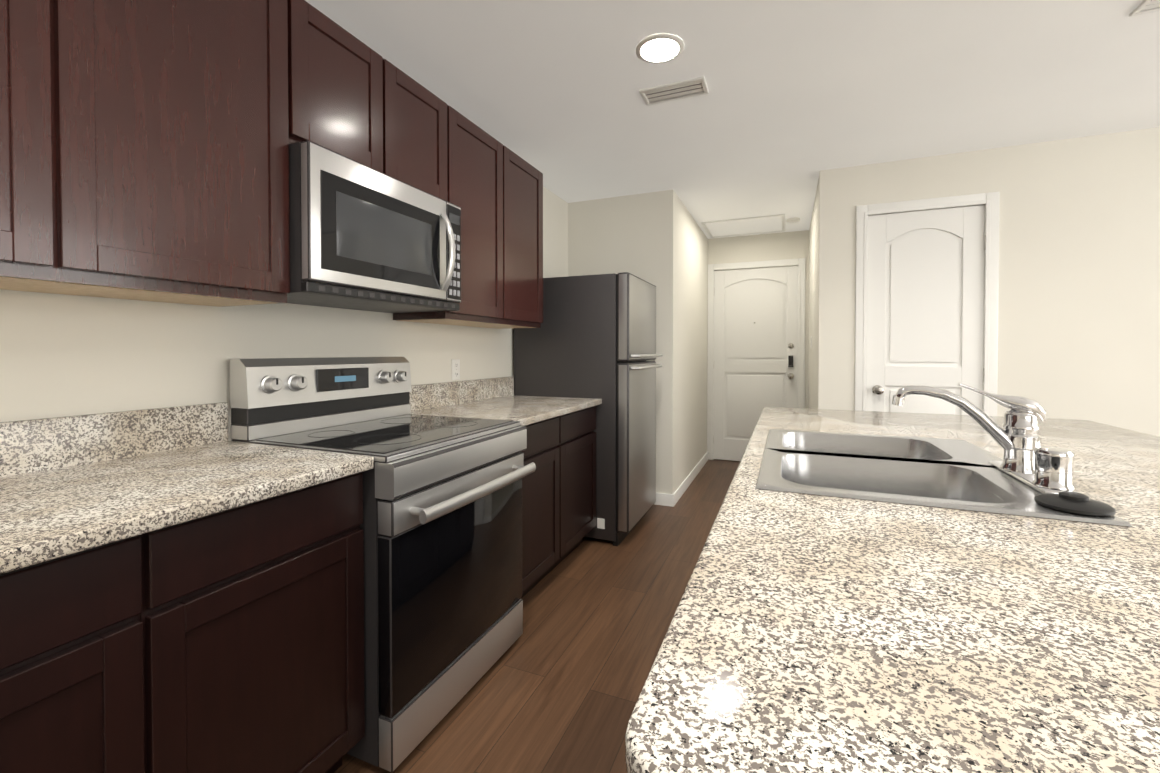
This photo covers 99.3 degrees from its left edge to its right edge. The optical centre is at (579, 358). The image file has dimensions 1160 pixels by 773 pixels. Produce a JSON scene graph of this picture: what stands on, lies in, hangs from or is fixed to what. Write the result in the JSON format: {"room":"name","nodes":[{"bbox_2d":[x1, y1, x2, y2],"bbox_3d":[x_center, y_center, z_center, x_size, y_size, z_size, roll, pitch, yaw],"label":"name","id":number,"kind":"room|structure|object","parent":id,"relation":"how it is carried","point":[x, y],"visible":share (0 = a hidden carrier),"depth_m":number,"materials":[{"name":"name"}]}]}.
{"room":"kitchen","nodes":[
{"label":"kitchen","id":0,"kind":"room"},
{"bbox_2d":[0,186,567,440],"bbox_3d":[-1.391,-0.042,1.303,0.120,2.480,6.600,0,1,23],"label":"wall","id":1,"kind":"structure","parent":0,"point":[62,355],"depth_m":1.52,"materials":[{"name":"paint"}]},
{"bbox_2d":[0,0,111,295],"bbox_3d":[-1.338,-0.643,0.841,0.326,0.965,0.654,0,1,23],"label":"upper cabinet","id":2,"kind":"object","parent":1,"relation":"attached to","point":[55,238],"depth_m":1.03,"materials":[{"name":"brown wood"}]},
{"bbox_2d":[80,0,299,306],"bbox_3d":[-1.147,-0.649,1.295,0.326,0.965,0.588,0,1,23],"label":"upper cabinet","id":3,"kind":"object","parent":1,"relation":"attached to","point":[144,150],"depth_m":1.29,"materials":[{"name":"brown wood"}]},
{"bbox_2d":[296,0,403,181],"bbox_3d":[-0.946,-0.900,1.768,0.326,0.475,0.444,0,1,23],"label":"upper cabinet","id":4,"kind":"object","parent":1,"relation":"attached to","point":[352,97],"depth_m":1.70,"materials":[{"name":"brown wood"}]},
{"bbox_2d":[287,141,460,312],"bbox_3d":[-0.825,-0.434,1.895,0.456,0.455,0.754,0,1,23],"label":"microwave","id":5,"kind":"object","parent":4,"relation":"attached to","point":[363,237],"visible":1,"depth_m":1.70,"materials":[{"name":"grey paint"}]},
{"bbox_2d":[404,73,451,202],"bbox_3d":[-0.824,-0.904,2.059,0.326,0.475,0.444,0,1,23],"label":"upper cabinet","id":6,"kind":"object","parent":1,"relation":"attached to","point":[427,118],"depth_m":2.08,"materials":[{"name":"brown wood"}]},
{"bbox_2d":[393,108,515,327],"bbox_3d":[-0.635,-0.665,2.511,0.326,0.965,0.529,0,1,23],"label":"upper cabinet","id":7,"kind":"object","parent":1,"relation":"attached to","point":[481,164],"depth_m":2.46,"materials":[{"name":"brown wood"}]},
{"bbox_2d":[451,359,459,379],"bbox_3d":[-0.699,0.064,2.781,0.008,0.116,0.072,0,1,23],"label":"electrical outlet","id":8,"kind":"object","parent":1,"relation":"attached to","point":[455,364],"visible":1,"depth_m":2.77,"materials":[{"name":"white plastic"}]},
{"bbox_2d":[496,151,542,328],"bbox_3d":[-0.479,-0.670,2.880,0.326,0.965,0.528,0,1,23],"label":"upper cabinet","id":9,"kind":"object","parent":1,"relation":"attached to","point":[527,181],"depth_m":2.88,"materials":[{"name":"brown wood"}]},
{"bbox_2d":[334,459,739,772],"bbox_3d":[1.484,1.252,1.037,5.640,0.100,8.550,0,1,23],"label":"floor","id":10,"kind":"structure","parent":0,"point":[558,686],"depth_m":1.94,"materials":[{"name":"brown wood"}]},
{"bbox_2d":[0,519,199,772],"bbox_3d":[-1.200,0.763,0.809,0.620,0.884,0.648,0,1,23],"label":"base cabinet","id":11,"kind":"object","parent":10,"relation":"on","point":[100,645],"depth_m":0.87,"materials":[{"name":"brown wood"}]},
{"bbox_2d":[196,473,364,772],"bbox_3d":[-1.010,0.757,1.258,0.620,0.884,0.583,0,1,23],"label":"base cabinet","id":12,"kind":"object","parent":10,"relation":"on","point":[230,641],"depth_m":1.18,"materials":[{"name":"brown wood"}]},
{"bbox_2d":[0,376,601,573],"bbox_3d":[-0.830,0.227,1.632,0.658,0.162,3.435,0,1,23],"label":"countertop","id":13,"kind":"structure","parent":12,"relation":"on","point":[69,485],"depth_m":1.22,"materials":[{"name":"stone"}]},
{"bbox_2d":[230,357,535,772],"bbox_3d":[-0.657,0.595,1.838,0.776,1.192,0.754,0,1,23],"label":"range","id":14,"kind":"object","parent":10,"relation":"on","point":[441,525],"visible":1,"depth_m":1.63,"materials":[{"name":"grey paint"}]},
{"bbox_2d":[521,406,595,598],"bbox_3d":[-0.391,0.737,2.729,0.621,0.884,1.082,0,1,23],"label":"base cabinet","id":15,"kind":"object","parent":10,"relation":"on","point":[558,504],"visible":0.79,"depth_m":2.58,"materials":[{"name":"brown wood"}]},
{"bbox_2d":[514,272,662,545],"bbox_3d":[0.087,0.311,3.495,0.867,1.717,0.701,0,1,23],"label":"fridge","id":16,"kind":"object","parent":10,"relation":"on","point":[594,336],"visible":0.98,"depth_m":3.14,"materials":[{"name":"grey paint"}]},
{"bbox_3d":[0.944,0.754,1.323,0.863,0.889,2.400,0,1,23],"label":"kitchen island","id":17,"kind":"object","parent":10,"relation":"on","visible":0},
{"bbox_2d":[625,407,1159,772],"bbox_3d":[1.111,0.294,1.246,1.320,0.030,2.490,0,1,23],"label":"island countertop","id":18,"kind":"structure","parent":17,"relation":"on","point":[809,633],"depth_m":0.52,"materials":[{"name":"stone"}]},
{"bbox_2d":[755,429,1132,526],"bbox_3d":[0.818,0.366,1.338,0.600,0.190,0.850,0,1,23],"label":"sink","id":19,"kind":"object","parent":18,"relation":"in","point":[951,473],"visible":0.38,"depth_m":1.30,"materials":[{"name":"silver metal"}]},
{"bbox_2d":[892,382,1078,493],"bbox_3d":[0.915,0.166,1.153,0.303,0.213,0.300,0,1,23],"label":"faucet","id":20,"kind":"object","parent":19,"relation":"on","point":[1018,439],"visible":0.83,"depth_m":1.14,"materials":[{"name":"silver metal"}]},
{"bbox_2d":[1032,447,1074,490],"bbox_3d":[0.971,0.224,1.011,0.064,0.078,0.064,0,1,23],"label":"holder","id":21,"kind":"object","parent":20,"relation":"attached to","point":[1053,467],"visible":0.98,"depth_m":0.99,"materials":[{"name":"silver metal"}]},
{"bbox_2d":[1034,491,1115,515],"bbox_3d":[0.909,0.262,0.908,0.106,0.027,0.106,0,1,23],"label":"stopper","id":22,"kind":"object","parent":19,"relation":"on","point":[1073,502],"visible":0.96,"depth_m":0.89,"materials":[{"name":"black plastic"}]},
{"bbox_2d":[676,194,707,489],"bbox_3d":[1.051,-0.088,4.782,0.120,2.480,1.710,0,1,23],"label":"wall","id":23,"kind":"structure","parent":0,"point":[691,328],"depth_m":4.56,"materials":[{"name":"paint"}]},
{"bbox_2d":[671,451,707,506],"bbox_3d":[1.086,1.105,4.712,0.013,0.095,1.843,0,1,23],"label":"baseboard","id":24,"kind":"structure","parent":23,"relation":"attached to","point":[688,480],"depth_m":4.42,"materials":[{"name":"white wood"}]},
{"bbox_2d":[305,0,1159,238],"bbox_3d":[1.484,-1.327,1.002,5.640,0.100,8.550,0,1,23],"label":"ceiling","id":25,"kind":"structure","parent":0,"point":[789,107],"depth_m":2.30,"materials":[{"name":"paint"}]},
{"bbox_2d":[636,33,683,63],"bbox_3d":[0.333,-1.287,2.057,0.200,0.008,0.200,0,1,23],"label":"recessed light","id":26,"kind":"object","parent":25,"relation":"in","point":[659,48],"visible":1,"depth_m":2.05,"materials":[{"name":"white"}]},
{"bbox_2d":[639,76,708,105],"bbox_3d":[0.455,-1.290,2.386,0.310,0.012,0.150,0,1,23],"label":"ceiling vent","id":27,"kind":"object","parent":25,"relation":"in","point":[688,88],"visible":1,"depth_m":2.38,"materials":[{"name":"white metal"}]},
{"bbox_2d":[701,214,784,237],"bbox_3d":[1.660,-1.325,4.976,0.760,0.012,0.670,0,1,23],"label":"attic hatch","id":28,"kind":"structure","parent":25,"relation":"attached to","point":[749,225],"depth_m":4.96,"materials":[{"name":"white paint"}]},
{"bbox_2d":[786,217,799,222],"bbox_3d":[2.034,-1.310,4.705,0.124,0.033,0.124,0,1,23],"label":"smoke detector","id":29,"kind":"object","parent":25,"relation":"attached to","point":[793,220],"visible":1,"depth_m":4.67,"materials":[{"name":"white plastic"}]},
{"bbox_2d":[1129,0,1159,16],"bbox_3d":[2.153,-1.280,1.611,0.360,0.012,0.360,0,1,23],"label":"ceiling vent","id":30,"kind":"object","parent":25,"relation":"in","point":[1146,6],"visible":1,"depth_m":1.80,"materials":[{"name":"white"}]},
{"bbox_2d":[708,230,808,408],"bbox_3d":[1.936,-0.097,5.403,1.270,2.480,0.120,0,1,23],"label":"wall","id":31,"kind":"structure","parent":0,"point":[772,246],"depth_m":5.29,"materials":[{"name":"paint"}]},
{"bbox_2d":[713,266,797,460],"bbox_3d":[1.888,0.080,5.344,0.872,2.113,0.109,0,1,23],"label":"entry door","id":32,"kind":"structure","parent":31,"relation":"in","point":[755,341],"depth_m":5.38,"materials":[{"name":"white wood"}]},
{"bbox_2d":[707,258,805,459],"bbox_3d":[1.916,0.048,5.401,0.997,2.191,0.138,0,1,23],"label":"door frame","id":33,"kind":"structure","parent":31,"relation":"attached to","point":[800,263],"depth_m":5.38,"materials":[{"name":"white wood"}]},
{"bbox_2d":[808,178,818,408],"bbox_3d":[2.110,-0.082,4.336,0.120,2.480,1.710,0,1,23],"label":"wall","id":34,"kind":"structure","parent":0,"point":[813,319],"depth_m":4.15,"materials":[{"name":"paint"}]},
{"bbox_2d":[568,127,1159,493],"bbox_3d":[2.410,-0.067,3.217,5.400,2.480,0.120,0,1,23],"label":"wall","id":35,"kind":"structure","parent":0,"point":[1079,289],"depth_m":3.00,"materials":[{"name":"paint"}]},
{"bbox_2d":[654,492,669,505],"bbox_3d":[0.297,1.114,4.052,0.870,0.095,0.013,0,1,23],"label":"baseboard","id":36,"kind":"structure","parent":35,"relation":"attached to","point":[665,499],"depth_m":3.89,"materials":[{"name":"white wood"}]},
{"bbox_2d":[866,205,985,414],"bbox_3d":[2.239,0.101,3.211,0.653,2.128,0.109,0,1,23],"label":"pantry door","id":37,"kind":"structure","parent":35,"relation":"in","point":[925,297],"depth_m":3.22,"materials":[{"name":"white wood"}]},
{"bbox_2d":[855,192,999,415],"bbox_3d":[2.261,0.069,3.270,0.778,2.206,0.138,0,1,23],"label":"door frame","id":38,"kind":"structure","parent":35,"relation":"attached to","point":[990,200],"depth_m":3.13,"materials":[{"name":"white wood"}]}
]}

